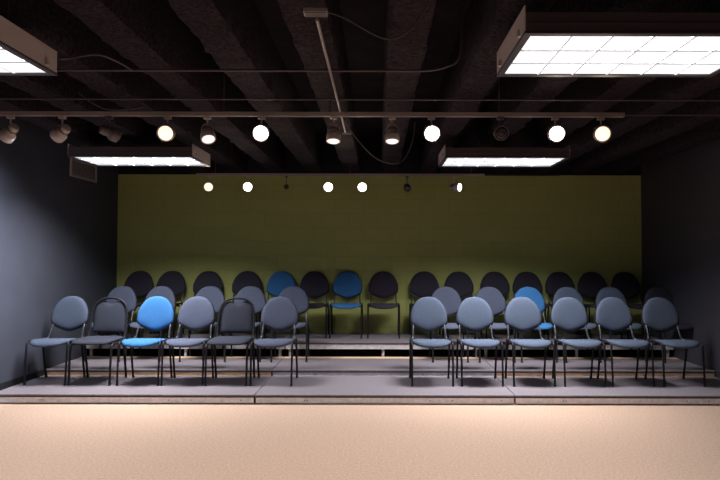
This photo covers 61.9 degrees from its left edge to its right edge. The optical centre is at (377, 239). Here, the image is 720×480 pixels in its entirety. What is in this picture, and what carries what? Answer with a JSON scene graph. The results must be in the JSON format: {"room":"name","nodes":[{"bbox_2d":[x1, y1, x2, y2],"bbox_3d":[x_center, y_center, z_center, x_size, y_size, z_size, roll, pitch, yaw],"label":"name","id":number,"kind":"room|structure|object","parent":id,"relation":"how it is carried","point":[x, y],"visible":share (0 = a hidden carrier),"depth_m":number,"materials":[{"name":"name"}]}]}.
{"room":"auditorium","nodes":[
{"label":"auditorium","id":0,"kind":"room"},
{"bbox_2d":[0,116,117,382],"bbox_3d":[-3.710,-0.072,1.713,0.100,2.980,13.620,0,-2,0],"label":"wall","id":1,"kind":"structure","parent":0,"point":[58,229],"depth_m":6.60,"materials":[{"name":"paint"}]},
{"bbox_2d":[0,369,43,389],"bbox_3d":[-3.657,1.315,0.761,0.012,0.150,11.600,0,-2,0],"label":"baseboard","id":2,"kind":"structure","parent":1,"relation":"attached to","point":[13,382],"depth_m":6.11,"materials":[{"name":"black paint"}]},
{"bbox_2d":[70,158,96,182],"bbox_3d":[-3.649,-0.863,7.449,0.018,0.225,0.660,0,-2,0],"label":"air vent","id":3,"kind":"object","parent":1,"relation":"in","point":[78,169],"visible":0.92,"depth_m":7.42,"materials":[{"name":"grey metal"}]},
{"bbox_2d":[0,98,719,100],"bbox_3d":[0.022,-0.998,4.262,7.320,0.013,0.013,0,-2,0],"label":"conduit","id":4,"kind":"object","parent":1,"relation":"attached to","point":[0,98],"visible":1,"depth_m":4.26,"materials":[{"name":"grey metal"}]},
{"bbox_2d":[0,356,719,479],"bbox_3d":[0.017,1.466,1.667,7.560,0.080,13.620,0,-2,0],"label":"floor","id":5,"kind":"structure","parent":0,"point":[39,441],"depth_m":4.52,"materials":[{"name":"beige carpet"}]},
{"bbox_2d":[0,375,270,402],"bbox_3d":[-2.403,1.508,6.078,2.482,0.090,0.906,0,-2,0],"label":"stage platform","id":6,"kind":"object","parent":5,"relation":"on","point":[51,389],"visible":0.91,"depth_m":5.83,"materials":[{"name":"grey carpet"}]},
{"bbox_2d":[23,296,89,385],"bbox_3d":[-3.343,1.036,6.285,0.437,0.862,0.601,0,-2,0],"label":"chair","id":7,"kind":"object","parent":6,"relation":"on","point":[71,313],"visible":0.98,"depth_m":6.48,"materials":[{"name":"grey fabric"}]},
{"bbox_2d":[67,297,127,385],"bbox_3d":[-2.898,1.039,6.265,0.437,0.856,0.538,0,-2,0],"label":"chair","id":8,"kind":"object","parent":6,"relation":"on","point":[108,317],"visible":0.99,"depth_m":6.45,"materials":[{"name":"black fabric"}]},
{"bbox_2d":[116,296,174,385],"bbox_3d":[-2.412,1.038,6.285,0.437,0.862,0.601,0,-2,0],"label":"chair","id":9,"kind":"object","parent":6,"relation":"on","point":[157,313],"visible":0.96,"depth_m":6.48,"materials":[{"name":"blue fabric"}]},
{"bbox_2d":[160,296,215,385],"bbox_3d":[-1.968,1.039,6.285,0.437,0.862,0.601,0,-2,-1],"label":"chair","id":10,"kind":"object","parent":6,"relation":"on","point":[197,313],"visible":0.98,"depth_m":6.48,"materials":[{"name":"grey fabric"}]},
{"bbox_2d":[204,297,255,385],"bbox_3d":[-1.527,1.042,6.265,0.437,0.856,0.538,0,-2,0],"label":"chair","id":11,"kind":"object","parent":6,"relation":"on","point":[235,317],"visible":0.98,"depth_m":6.45,"materials":[{"name":"black fabric"}]},
{"bbox_2d":[44,356,283,376],"bbox_3d":[-2.403,1.504,6.989,2.482,0.153,0.906,0,-2,0],"label":"stage platform","id":12,"kind":"object","parent":5,"relation":"on","point":[97,365],"visible":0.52,"depth_m":6.73,"materials":[{"name":"grey carpet"}]},
{"bbox_2d":[84,286,137,361],"bbox_3d":[-3.230,1.003,7.296,0.437,0.862,0.601,0,-2,2],"label":"chair","id":13,"kind":"object","parent":12,"relation":"on","point":[126,293],"visible":0.44,"depth_m":7.51,"materials":[{"name":"grey fabric"}]},
{"bbox_2d":[125,286,175,361],"bbox_3d":[-2.746,1.004,7.296,0.437,0.862,0.601,0,-2,3],"label":"chair","id":14,"kind":"object","parent":12,"relation":"on","point":[164,291],"visible":0.26,"depth_m":7.52,"materials":[{"name":"grey fabric"}]},
{"bbox_2d":[179,286,224,361],"bbox_3d":[-2.117,1.006,7.296,0.437,0.862,0.601,0,-2,0],"label":"chair","id":15,"kind":"object","parent":12,"relation":"on","point":[214,294],"visible":0.39,"depth_m":7.52,"materials":[{"name":"grey fabric"}]},
{"bbox_2d":[224,286,266,361],"bbox_3d":[-1.598,1.007,7.296,0.437,0.862,0.601,0,-2,-2],"label":"chair","id":16,"kind":"object","parent":12,"relation":"on","point":[255,295],"visible":0.44,"depth_m":7.51,"materials":[{"name":"grey fabric"}]},
{"bbox_2d":[86,332,293,356],"bbox_3d":[-2.403,1.444,7.912,2.482,0.328,0.928,0,-2,0],"label":"stage platform","id":17,"kind":"object","parent":5,"relation":"on","point":[238,350],"visible":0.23,"depth_m":8.18,"materials":[{"name":"grey carpet"}]},
{"bbox_2d":[107,271,153,335],"bbox_3d":[-3.312,0.851,8.076,0.437,0.862,0.601,0,-2,0],"label":"chair","id":18,"kind":"object","parent":17,"relation":"on","point":[141,282],"visible":0.5,"depth_m":8.29,"materials":[{"name":"black fabric"}]},
{"bbox_2d":[141,271,185,337],"bbox_3d":[-2.865,0.852,8.076,0.437,0.862,0.601,0,-2,0],"label":"chair","id":19,"kind":"object","parent":17,"relation":"on","point":[174,280],"visible":0.59,"depth_m":8.29,"materials":[{"name":"black fabric"}]},
{"bbox_2d":[181,271,222,337],"bbox_3d":[-2.357,0.854,8.076,0.437,0.862,0.601,0,-2,0],"label":"chair","id":20,"kind":"object","parent":17,"relation":"on","point":[206,278],"visible":0.45,"depth_m":8.30,"materials":[{"name":"black fabric"}]},
{"bbox_2d":[229,271,261,337],"bbox_3d":[-1.804,0.855,8.076,0.437,0.862,0.601,0,-2,-3],"label":"chair","id":21,"kind":"object","parent":17,"relation":"on","point":[243,279],"visible":0.38,"depth_m":8.30,"materials":[{"name":"black fabric"}]},
{"bbox_2d":[258,271,295,337],"bbox_3d":[-1.339,0.856,8.076,0.437,0.862,0.601,0,-2,0],"label":"chair","id":22,"kind":"object","parent":17,"relation":"on","point":[280,280],"visible":0.44,"depth_m":8.29,"materials":[{"name":"blue fabric"}]},
{"bbox_2d":[272,357,493,375],"bbox_3d":[0.063,1.509,6.989,2.435,0.153,0.906,0,-2,0],"label":"stage platform","id":23,"kind":"object","parent":5,"relation":"on","point":[315,366],"visible":0.85,"depth_m":6.75,"materials":[{"name":"grey carpet"}]},
{"bbox_2d":[270,286,309,361],"bbox_3d":[-1.057,1.008,7.296,0.437,0.862,0.601,0,-2,-3],"label":"chair","id":24,"kind":"object","parent":23,"relation":"on","point":[297,295],"visible":0.52,"depth_m":7.51,"materials":[{"name":"grey fabric"}]},
{"bbox_2d":[429,287,468,362],"bbox_3d":[0.850,1.012,7.296,0.437,0.862,0.601,0,-2,0],"label":"chair","id":25,"kind":"object","parent":23,"relation":"on","point":[447,296],"visible":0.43,"depth_m":7.50,"materials":[{"name":"grey fabric"}]},
{"bbox_2d":[473,287,515,362],"bbox_3d":[1.399,1.014,7.296,0.437,0.862,0.601,0,-2,0],"label":"chair","id":26,"kind":"object","parent":23,"relation":"on","point":[492,296],"visible":0.52,"depth_m":7.50,"materials":[{"name":"grey fabric"}]},
{"bbox_2d":[286,333,480,356],"bbox_3d":[0.063,1.449,7.912,2.435,0.328,0.928,0,-2,0],"label":"stage platform","id":27,"kind":"object","parent":5,"relation":"on","point":[339,344],"visible":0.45,"depth_m":8.01,"materials":[{"name":"grey carpet"}]},
{"bbox_2d":[293,271,328,337],"bbox_3d":[-0.881,0.857,8.076,0.437,0.862,0.601,0,-2,0],"label":"chair","id":28,"kind":"object","parent":27,"relation":"on","point":[315,284],"visible":0.72,"depth_m":8.28,"materials":[{"name":"black fabric"}]},
{"bbox_2d":[329,271,362,338],"bbox_3d":[-0.422,0.858,8.076,0.437,0.862,0.601,0,-2,0],"label":"chair","id":29,"kind":"object","parent":27,"relation":"on","point":[347,285],"visible":1,"depth_m":8.27,"materials":[{"name":"blue fabric"}]},
{"bbox_2d":[367,271,399,338],"bbox_3d":[0.074,0.859,8.076,0.437,0.862,0.601,0,-2,0],"label":"chair","id":30,"kind":"object","parent":27,"relation":"on","point":[383,285],"visible":1,"depth_m":8.28,"materials":[{"name":"black fabric"}]},
{"bbox_2d":[409,271,443,338],"bbox_3d":[0.642,0.860,8.076,0.437,0.862,0.601,0,-2,0],"label":"chair","id":31,"kind":"object","parent":27,"relation":"on","point":[423,284],"visible":0.56,"depth_m":8.29,"materials":[{"name":"black fabric"}]},
{"bbox_2d":[444,271,480,338],"bbox_3d":[1.120,0.861,8.076,0.437,0.862,0.601,0,-2,0],"label":"chair","id":32,"kind":"object","parent":27,"relation":"on","point":[461,282],"visible":0.41,"depth_m":8.29,"materials":[{"name":"black fabric"}]},
{"bbox_2d":[255,376,514,403],"bbox_3d":[0.063,1.513,6.078,2.435,0.090,0.906,0,-2,0],"label":"stage platform","id":33,"kind":"object","parent":5,"relation":"on","point":[305,389],"visible":0.97,"depth_m":5.83,"materials":[{"name":"grey carpet"}]},
{"bbox_2d":[249,296,298,385],"bbox_3d":[-1.071,1.041,6.285,0.437,0.862,0.601,0,-2,0],"label":"chair","id":34,"kind":"object","parent":33,"relation":"on","point":[279,314],"visible":1,"depth_m":6.48,"materials":[{"name":"grey fabric"}]},
{"bbox_2d":[409,297,453,386],"bbox_3d":[0.549,1.044,6.285,0.437,0.862,0.601,0,-2,0],"label":"chair","id":35,"kind":"object","parent":33,"relation":"on","point":[428,314],"visible":1,"depth_m":6.48,"materials":[{"name":"grey fabric"}]},
{"bbox_2d":[456,297,503,386],"bbox_3d":[1.049,1.046,6.285,0.437,0.862,0.601,0,-2,0],"label":"chair","id":36,"kind":"object","parent":33,"relation":"on","point":[473,314],"visible":1,"depth_m":6.48,"materials":[{"name":"grey fabric"}]},
{"bbox_2d":[470,333,673,356],"bbox_3d":[2.483,1.455,7.912,2.389,0.328,0.928,0,-2,0],"label":"stage platform","id":37,"kind":"object","parent":5,"relation":"on","point":[571,351],"visible":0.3,"depth_m":8.17,"materials":[{"name":"grey carpet"}]},
{"bbox_2d":[480,272,518,338],"bbox_3d":[1.619,0.863,8.076,0.437,0.862,0.601,0,-2,0],"label":"chair","id":38,"kind":"object","parent":37,"relation":"on","point":[497,280],"visible":0.45,"depth_m":8.29,"materials":[{"name":"black fabric"}]},
{"bbox_2d":[512,272,553,338],"bbox_3d":[2.069,0.864,8.076,0.437,0.862,0.601,0,-2,0],"label":"chair","id":39,"kind":"object","parent":37,"relation":"on","point":[523,279],"visible":0.41,"depth_m":8.29,"materials":[{"name":"black fabric"}]},
{"bbox_2d":[545,272,587,338],"bbox_3d":[2.519,0.865,8.076,0.437,0.862,0.601,0,-2,0],"label":"chair","id":40,"kind":"object","parent":37,"relation":"on","point":[555,280],"visible":0.4,"depth_m":8.29,"materials":[{"name":"black fabric"}]},
{"bbox_2d":[577,272,622,338],"bbox_3d":[2.969,0.866,8.076,0.437,0.862,0.601,0,-2,0],"label":"chair","id":41,"kind":"object","parent":37,"relation":"on","point":[590,284],"visible":0.54,"depth_m":8.29,"materials":[{"name":"black fabric"}]},
{"bbox_2d":[611,272,659,338],"bbox_3d":[3.445,0.867,8.076,0.437,0.862,0.601,0,-2,-3],"label":"chair","id":42,"kind":"object","parent":37,"relation":"on","point":[627,283],"visible":0.63,"depth_m":8.29,"materials":[{"name":"black fabric"}]},
{"bbox_2d":[482,357,715,376],"bbox_3d":[2.483,1.515,6.989,2.389,0.153,0.906,0,-2,0],"label":"stage platform","id":43,"kind":"object","parent":5,"relation":"on","point":[531,366],"visible":0.7,"depth_m":6.73,"materials":[{"name":"grey carpet"}]},
{"bbox_2d":[513,287,557,362],"bbox_3d":[1.892,1.015,7.296,0.437,0.862,0.601,0,-2,0],"label":"chair","id":44,"kind":"object","parent":43,"relation":"on","point":[531,293],"visible":0.44,"depth_m":7.50,"materials":[{"name":"blue fabric"}]},
{"bbox_2d":[552,287,601,362],"bbox_3d":[2.396,1.016,7.296,0.437,0.862,0.601,0,-2,-3],"label":"chair","id":45,"kind":"object","parent":43,"relation":"on","point":[564,291],"visible":0.27,"depth_m":7.52,"materials":[{"name":"grey fabric"}]},
{"bbox_2d":[595,287,646,362],"bbox_3d":[2.933,1.017,7.296,0.437,0.862,0.601,0,-2,-2],"label":"chair","id":46,"kind":"object","parent":43,"relation":"on","point":[605,292],"visible":0.32,"depth_m":7.52,"materials":[{"name":"grey fabric"}]},
{"bbox_2d":[643,287,692,362],"bbox_3d":[3.550,1.018,7.296,0.437,0.862,0.601,0,-2,-4],"label":"chair","id":47,"kind":"object","parent":43,"relation":"on","point":[653,292],"visible":0.28,"depth_m":7.52,"materials":[{"name":"grey fabric"}]},
{"bbox_2d":[496,376,719,403],"bbox_3d":[2.483,1.519,6.078,2.389,0.090,0.906,0,-2,0],"label":"stage platform","id":48,"kind":"object","parent":5,"relation":"on","point":[527,389],"visible":0.87,"depth_m":5.84,"materials":[{"name":"grey carpet"}]},
{"bbox_2d":[504,297,555,386],"bbox_3d":[1.571,1.047,6.285,0.437,0.862,0.601,0,-2,0],"label":"chair","id":49,"kind":"object","parent":48,"relation":"on","point":[521,314],"visible":1,"depth_m":6.48,"materials":[{"name":"grey fabric"}]},
{"bbox_2d":[550,297,606,386],"bbox_3d":[2.078,1.048,6.285,0.437,0.862,0.601,0,-2,-1],"label":"chair","id":50,"kind":"object","parent":48,"relation":"on","point":[567,314],"visible":1,"depth_m":6.48,"materials":[{"name":"grey fabric"}]},
{"bbox_2d":[594,297,654,386],"bbox_3d":[2.560,1.049,6.285,0.437,0.862,0.601,0,-2,-1],"label":"chair","id":51,"kind":"object","parent":48,"relation":"on","point":[612,314],"visible":1,"depth_m":6.48,"materials":[{"name":"grey fabric"}]},
{"bbox_2d":[641,297,705,386],"bbox_3d":[3.071,1.050,6.285,0.437,0.862,0.601,0,-2,-1],"label":"chair","id":52,"kind":"object","parent":48,"relation":"on","point":[658,314],"visible":1,"depth_m":6.48,"materials":[{"name":"grey fabric"}]},
{"bbox_2d":[117,174,642,356],"bbox_3d":[0.019,0.357,8.463,7.360,2.545,0.100,0,-2,0],"label":"wall","id":53,"kind":"structure","parent":0,"point":[573,225],"depth_m":8.43,"materials":[{"name":"green paint"}]},
{"bbox_2d":[118,144,640,175],"bbox_3d":[0.023,-1.133,8.502,7.360,0.435,0.112,0,-2,0],"label":"trim","id":54,"kind":"structure","parent":53,"relation":"attached to","point":[331,162],"depth_m":8.44,"materials":[{"name":"black paint"}]},
{"bbox_2d":[254,0,555,143],"bbox_3d":[0.024,-1.603,1.759,7.560,0.100,13.620,0,-2,0],"label":"ceiling","id":55,"kind":"structure","parent":0,"point":[365,50],"depth_m":4.78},
{"bbox_2d":[0,0,57,75],"bbox_3d":[-2.295,-1.207,2.917,1.180,0.632,0.622,0,-2,0],"label":"fluorescent fixture","id":56,"kind":"object","parent":55,"relation":"hanging from","point":[21,53],"visible":1,"depth_m":2.99,"materials":[{"name":"grey metal"}]},
{"bbox_2d":[59,53,133,71],"bbox_3d":[-1.605,-1.018,3.463,0.030,0.117,0.529,-1,-2,21],"label":"cable","id":57,"kind":"object","parent":56,"relation":"attached to","point":[92,54],"visible":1,"depth_m":3.41,"materials":[{"name":"grey plastic"}]},
{"bbox_2d":[0,81,171,172],"bbox_3d":[-3.012,-1.268,4.540,0.255,0.415,7.800,0,-2,0],"label":"ceiling beam","id":58,"kind":"structure","parent":55,"relation":"attached to","point":[82,130],"depth_m":5.46,"materials":[{"name":"brown wood"}]},
{"bbox_2d":[0,68,209,172],"bbox_3d":[-2.482,-1.268,4.540,0.258,0.415,7.800,0,-2,0],"label":"ceiling beam","id":59,"kind":"structure","parent":55,"relation":"attached to","point":[136,130],"depth_m":4.89,"materials":[{"name":"brown wood"}]},
{"bbox_2d":[78,92,143,110],"bbox_3d":[-2.139,-1.118,4.753,0.565,0.187,0.026,0,-2,-2],"label":"cable","id":60,"kind":"object","parent":59,"relation":"hanging from","point":[78,92],"visible":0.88,"depth_m":4.75,"materials":[{"name":"grey plastic"}]},
{"bbox_2d":[0,0,247,171],"bbox_3d":[-1.952,-1.267,4.540,0.256,0.413,7.800,0,-2,0],"label":"ceiling beam","id":61,"kind":"structure","parent":55,"relation":"attached to","point":[55,26],"depth_m":4.12,"materials":[{"name":"brown wood"}]},
{"bbox_2d":[67,124,209,166],"bbox_3d":[-2.397,-1.111,6.116,1.236,0.632,0.622,0,-2,0],"label":"fluorescent fixture","id":62,"kind":"object","parent":55,"relation":"hanging from","point":[193,156],"visible":0.96,"depth_m":5.88,"materials":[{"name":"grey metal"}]},
{"bbox_2d":[53,0,284,171],"bbox_3d":[-1.422,-1.265,4.540,0.253,0.415,7.800,0,-2,0],"label":"ceiling beam","id":63,"kind":"structure","parent":55,"relation":"attached to","point":[150,34],"depth_m":3.95,"materials":[{"name":"brown wood"}]},
{"bbox_2d":[168,0,322,172],"bbox_3d":[-0.893,-1.264,4.540,0.257,0.414,7.800,0,-2,0],"label":"ceiling beam","id":64,"kind":"structure","parent":55,"relation":"attached to","point":[235,33],"depth_m":3.95,"materials":[{"name":"brown wood"}]},
{"bbox_2d":[57,1,462,71],"bbox_3d":[-0.782,-1.271,3.740,2.630,0.449,0.017,0,-2,0],"label":"conduit","id":65,"kind":"object","parent":55,"relation":"attached to","point":[461,2],"visible":0.96,"depth_m":3.73,"materials":[{"name":"grey metal"}]},
{"bbox_2d":[0,72,624,117],"bbox_3d":[-0.902,-1.197,4.478,5.470,0.552,0.036,0,-2,0],"label":"track","id":66,"kind":"object","parent":55,"relation":"hanging from","point":[2,113],"visible":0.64,"depth_m":4.45,"materials":[{"name":"grey metal"}]},
{"bbox_2d":[0,115,18,142],"bbox_3d":[-2.746,-0.823,4.470,0.157,0.205,0.110,-1,-2,26],"label":"track spotlight","id":67,"kind":"object","parent":66,"relation":"hanging from","point":[7,135],"visible":1,"depth_m":4.44,"materials":[{"name":"beige metal"}]},
{"bbox_2d":[50,115,70,142],"bbox_3d":[-2.360,-0.824,4.469,0.156,0.200,0.111,-1,-2,30],"label":"track spotlight","id":68,"kind":"object","parent":66,"relation":"hanging from","point":[58,134],"visible":1,"depth_m":4.44,"materials":[{"name":"beige metal"}]},
{"bbox_2d":[99,116,121,142],"bbox_3d":[-1.996,-0.827,4.473,0.157,0.191,0.109,2,-2,-43],"label":"track spotlight","id":69,"kind":"object","parent":66,"relation":"hanging from","point":[113,134],"visible":1,"depth_m":4.45,"materials":[{"name":"grey metal"}]},
{"bbox_2d":[157,116,174,141],"bbox_3d":[-1.559,-0.821,4.457,0.129,0.203,0.174,0,-2,0],"label":"track spotlight","id":70,"kind":"object","parent":66,"relation":"hanging from","point":[166,132],"visible":1,"depth_m":4.39,"materials":[{"name":"beige metal"}]},
{"bbox_2d":[200,116,215,143],"bbox_3d":[-1.259,-0.818,4.455,0.117,0.209,0.136,0,-2,0],"label":"track spotlight","id":71,"kind":"object","parent":66,"relation":"hanging from","point":[207,135],"visible":1,"depth_m":4.43,"materials":[{"name":"beige metal"}]},
{"bbox_2d":[252,116,269,141],"bbox_3d":[-0.861,-0.820,4.458,0.129,0.202,0.174,0,-2,0],"label":"track spotlight","id":72,"kind":"object","parent":66,"relation":"hanging from","point":[260,132],"visible":1,"depth_m":4.39,"materials":[{"name":"beige metal"}]},
{"bbox_2d":[326,116,350,143],"bbox_3d":[-0.292,-0.819,4.456,0.186,0.203,0.116,0,-2,0],"label":"track spotlight","id":73,"kind":"object","parent":66,"relation":"hanging from","point":[332,137],"visible":1,"depth_m":4.44,"materials":[{"name":"beige metal"}]},
{"bbox_2d":[385,116,399,144],"bbox_3d":[0.105,-0.818,4.456,0.109,0.203,0.116,0,-2,0],"label":"track spotlight","id":74,"kind":"object","parent":66,"relation":"hanging from","point":[392,137],"visible":1,"depth_m":4.44,"materials":[{"name":"beige metal"}]},
{"bbox_2d":[423,116,440,141],"bbox_3d":[0.397,-0.818,4.458,0.125,0.201,0.172,0,-2,0],"label":"track spotlight","id":75,"kind":"object","parent":66,"relation":"hanging from","point":[431,133],"visible":1,"depth_m":4.38,"materials":[{"name":"white metal"}]},
{"bbox_2d":[493,116,508,140],"bbox_3d":[0.908,-0.823,4.457,0.112,0.189,0.157,0,-2,0],"label":"track spotlight","id":76,"kind":"object","parent":66,"relation":"hanging from","point":[501,133],"visible":1,"depth_m":4.39,"materials":[{"name":"grey metal"}]},
{"bbox_2d":[547,117,565,141],"bbox_3d":[1.312,-0.816,4.458,0.129,0.201,0.173,0,-2,0],"label":"track spotlight","id":77,"kind":"object","parent":66,"relation":"hanging from","point":[556,133],"visible":1,"depth_m":4.39,"materials":[{"name":"white glass"}]},
{"bbox_2d":[593,117,611,141],"bbox_3d":[1.650,-0.815,4.458,0.130,0.200,0.174,0,-2,0],"label":"track spotlight","id":78,"kind":"object","parent":66,"relation":"hanging from","point":[601,133],"visible":1,"depth_m":4.39,"materials":[{"name":"white glass"}]},
{"bbox_2d":[278,0,360,172],"bbox_3d":[-0.362,-1.264,4.540,0.254,0.413,7.800,0,-2,0],"label":"ceiling beam","id":79,"kind":"structure","parent":55,"relation":"attached to","point":[304,30],"depth_m":3.83,"materials":[{"name":"brown wood"}]},
{"bbox_2d":[303,8,327,16],"bbox_3d":[-0.288,-1.051,2.773,0.110,0.023,0.060,0,-2,0],"label":"junction box","id":80,"kind":"object","parent":79,"relation":"attached to","point":[308,12],"visible":0.99,"depth_m":2.75,"materials":[{"name":"grey metal"}]},
{"bbox_2d":[315,18,345,132],"bbox_3d":[-0.288,-0.996,4.082,0.016,0.031,2.500,0,-2,0],"label":"conduit","id":81,"kind":"object","parent":79,"relation":"attached to","point":[316,19],"visible":0.92,"depth_m":3.46,"materials":[{"name":"grey metal"}]},
{"bbox_2d":[344,121,415,163],"bbox_3d":[0.005,-0.845,5.112,0.679,0.376,0.085,1,-2,-27],"label":"cable","id":82,"kind":"object","parent":81,"relation":"hanging from","point":[344,121],"visible":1,"depth_m":5.15,"materials":[{"name":"grey plastic"}]},
{"bbox_2d":[196,162,484,176],"bbox_3d":[-0.482,-1.100,7.747,3.710,0.549,0.036,0,-2,0],"label":"track","id":83,"kind":"object","parent":55,"relation":"hanging from","point":[215,173],"visible":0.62,"depth_m":7.72,"materials":[{"name":"grey metal"}]},
{"bbox_2d":[203,176,213,191],"bbox_3d":[-2.168,-0.721,7.727,0.130,0.215,0.172,0,-2,0],"label":"track spotlight","id":84,"kind":"object","parent":83,"relation":"hanging from","point":[208,186],"visible":1,"depth_m":7.65,"materials":[{"name":"beige metal"}]},
{"bbox_2d":[243,176,252,191],"bbox_3d":[-1.667,-0.721,7.728,0.130,0.214,0.171,0,-2,0],"label":"track spotlight","id":85,"kind":"object","parent":83,"relation":"hanging from","point":[247,186],"visible":1,"depth_m":7.65,"materials":[{"name":"beige metal"}]},
{"bbox_2d":[284,176,288,188],"bbox_3d":[-1.177,-0.737,7.730,0.070,0.179,0.096,0,-2,0],"label":"track spotlight","id":86,"kind":"object","parent":83,"relation":"hanging from","point":[286,186],"visible":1,"depth_m":7.69,"materials":[{"name":"grey metal"}]},
{"bbox_2d":[323,176,332,191],"bbox_3d":[-0.636,-0.719,7.728,0.128,0.214,0.170,0,-2,0],"label":"track spotlight","id":87,"kind":"object","parent":83,"relation":"hanging from","point":[328,186],"visible":1,"depth_m":7.65,"materials":[{"name":"white glass"}]},
{"bbox_2d":[357,176,366,191],"bbox_3d":[-0.202,-0.718,7.727,0.126,0.214,0.170,0,-2,0],"label":"track spotlight","id":88,"kind":"object","parent":83,"relation":"hanging from","point":[362,186],"visible":1,"depth_m":7.65,"materials":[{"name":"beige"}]},
{"bbox_2d":[404,176,410,191],"bbox_3d":[0.376,-0.719,7.727,0.094,0.208,0.134,0,-2,0],"label":"track spotlight","id":89,"kind":"object","parent":83,"relation":"hanging from","point":[407,187],"visible":1,"depth_m":7.68,"materials":[{"name":"grey metal"}]},
{"bbox_2d":[449,176,461,191],"bbox_3d":[0.993,-0.720,7.725,0.154,0.203,0.117,-1,-2,28],"label":"track spotlight","id":90,"kind":"object","parent":83,"relation":"hanging from","point":[457,187],"visible":1,"depth_m":7.69,"materials":[{"name":"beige metal"}]},
{"bbox_2d":[381,0,435,172],"bbox_3d":[0.167,-1.261,4.540,0.253,0.416,7.800,0,-2,0],"label":"ceiling beam","id":91,"kind":"structure","parent":55,"relation":"attached to","point":[408,51],"depth_m":3.68,"materials":[{"name":"brown wood"}]},
{"bbox_2d":[328,0,430,39],"bbox_3d":[0.029,-1.135,2.783,0.535,0.416,0.015,0,-2,-1],"label":"cable","id":92,"kind":"object","parent":91,"relation":"hanging from","point":[423,11],"visible":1,"depth_m":2.78,"materials":[{"name":"grey plastic"}]},
{"bbox_2d":[419,0,549,172],"bbox_3d":[0.698,-1.260,4.540,0.253,0.415,7.800,0,-2,0],"label":"ceiling beam","id":93,"kind":"structure","parent":55,"relation":"attached to","point":[487,23],"depth_m":4.00,"materials":[{"name":"brown wood"}]},
{"bbox_2d":[438,140,569,166],"bbox_3d":[1.252,-1.103,6.116,1.236,0.632,0.622,0,-2,0],"label":"fluorescent fixture","id":94,"kind":"object","parent":55,"relation":"hanging from","point":[448,157],"visible":0.94,"depth_m":5.80,"materials":[{"name":"grey metal"}]},
{"bbox_2d":[457,0,664,172],"bbox_3d":[1.229,-1.259,4.540,0.257,0.414,7.800,0,-2,0],"label":"ceiling beam","id":95,"kind":"structure","parent":55,"relation":"attached to","point":[479,134],"depth_m":4.72,"materials":[{"name":"brown wood"}]},
{"bbox_2d":[495,0,719,172],"bbox_3d":[1.758,-1.257,4.540,0.254,0.416,7.800,0,-2,0],"label":"ceiling beam","id":96,"kind":"structure","parent":55,"relation":"attached to","point":[534,133],"depth_m":4.84,"materials":[{"name":"brown wood"}]},
{"bbox_2d":[497,5,719,76],"bbox_3d":[1.215,-1.199,2.917,1.180,0.632,0.622,0,-2,0],"label":"fluorescent fixture","id":97,"kind":"object","parent":55,"relation":"hanging from","point":[537,44],"visible":1,"depth_m":2.77,"materials":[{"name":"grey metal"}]},
{"bbox_2d":[532,73,719,172],"bbox_3d":[2.289,-1.257,4.540,0.255,0.414,7.800,0,-2,0],"label":"ceiling beam","id":98,"kind":"structure","parent":55,"relation":"attached to","point":[581,140],"depth_m":5.04,"materials":[{"name":"brown wood"}]},
{"bbox_2d":[570,87,719,172],"bbox_3d":[2.818,-1.256,4.540,0.254,0.414,7.800,0,-2,0],"label":"ceiling beam","id":99,"kind":"structure","parent":55,"relation":"attached to","point":[661,128],"depth_m":5.98,"materials":[{"name":"brown wood"}]},
{"bbox_2d":[608,118,719,172],"bbox_3d":[3.348,-1.254,4.540,0.258,0.416,7.800,0,-2,0],"label":"ceiling beam","id":100,"kind":"structure","parent":55,"relation":"attached to","point":[709,131],"depth_m":6.69,"materials":[{"name":"brown wood"}]},
{"bbox_2d":[641,139,719,371],"bbox_3d":[3.750,-0.055,1.713,0.100,2.980,13.620,0,-2,0],"label":"wall","id":101,"kind":"structure","parent":0,"point":[680,192],"depth_m":7.17,"materials":[{"name":"grey paint"}]},
{"bbox_2d":[625,114,719,115],"bbox_3d":[2.757,-0.930,4.470,1.850,0.012,0.012,0,-2,0],"label":"conduit","id":102,"kind":"object","parent":101,"relation":"attached to","point":[625,114],"visible":1,"depth_m":4.46,"materials":[{"name":"grey metal"}]},
{"bbox_2d":[715,370,719,377],"bbox_3d":[3.691,1.329,0.761,0.012,0.155,11.600,0,-2,0],"label":"baseboard","id":103,"kind":"structure","parent":101,"relation":"attached to","point":[717,374],"depth_m":6.51,"materials":[{"name":"grey"}]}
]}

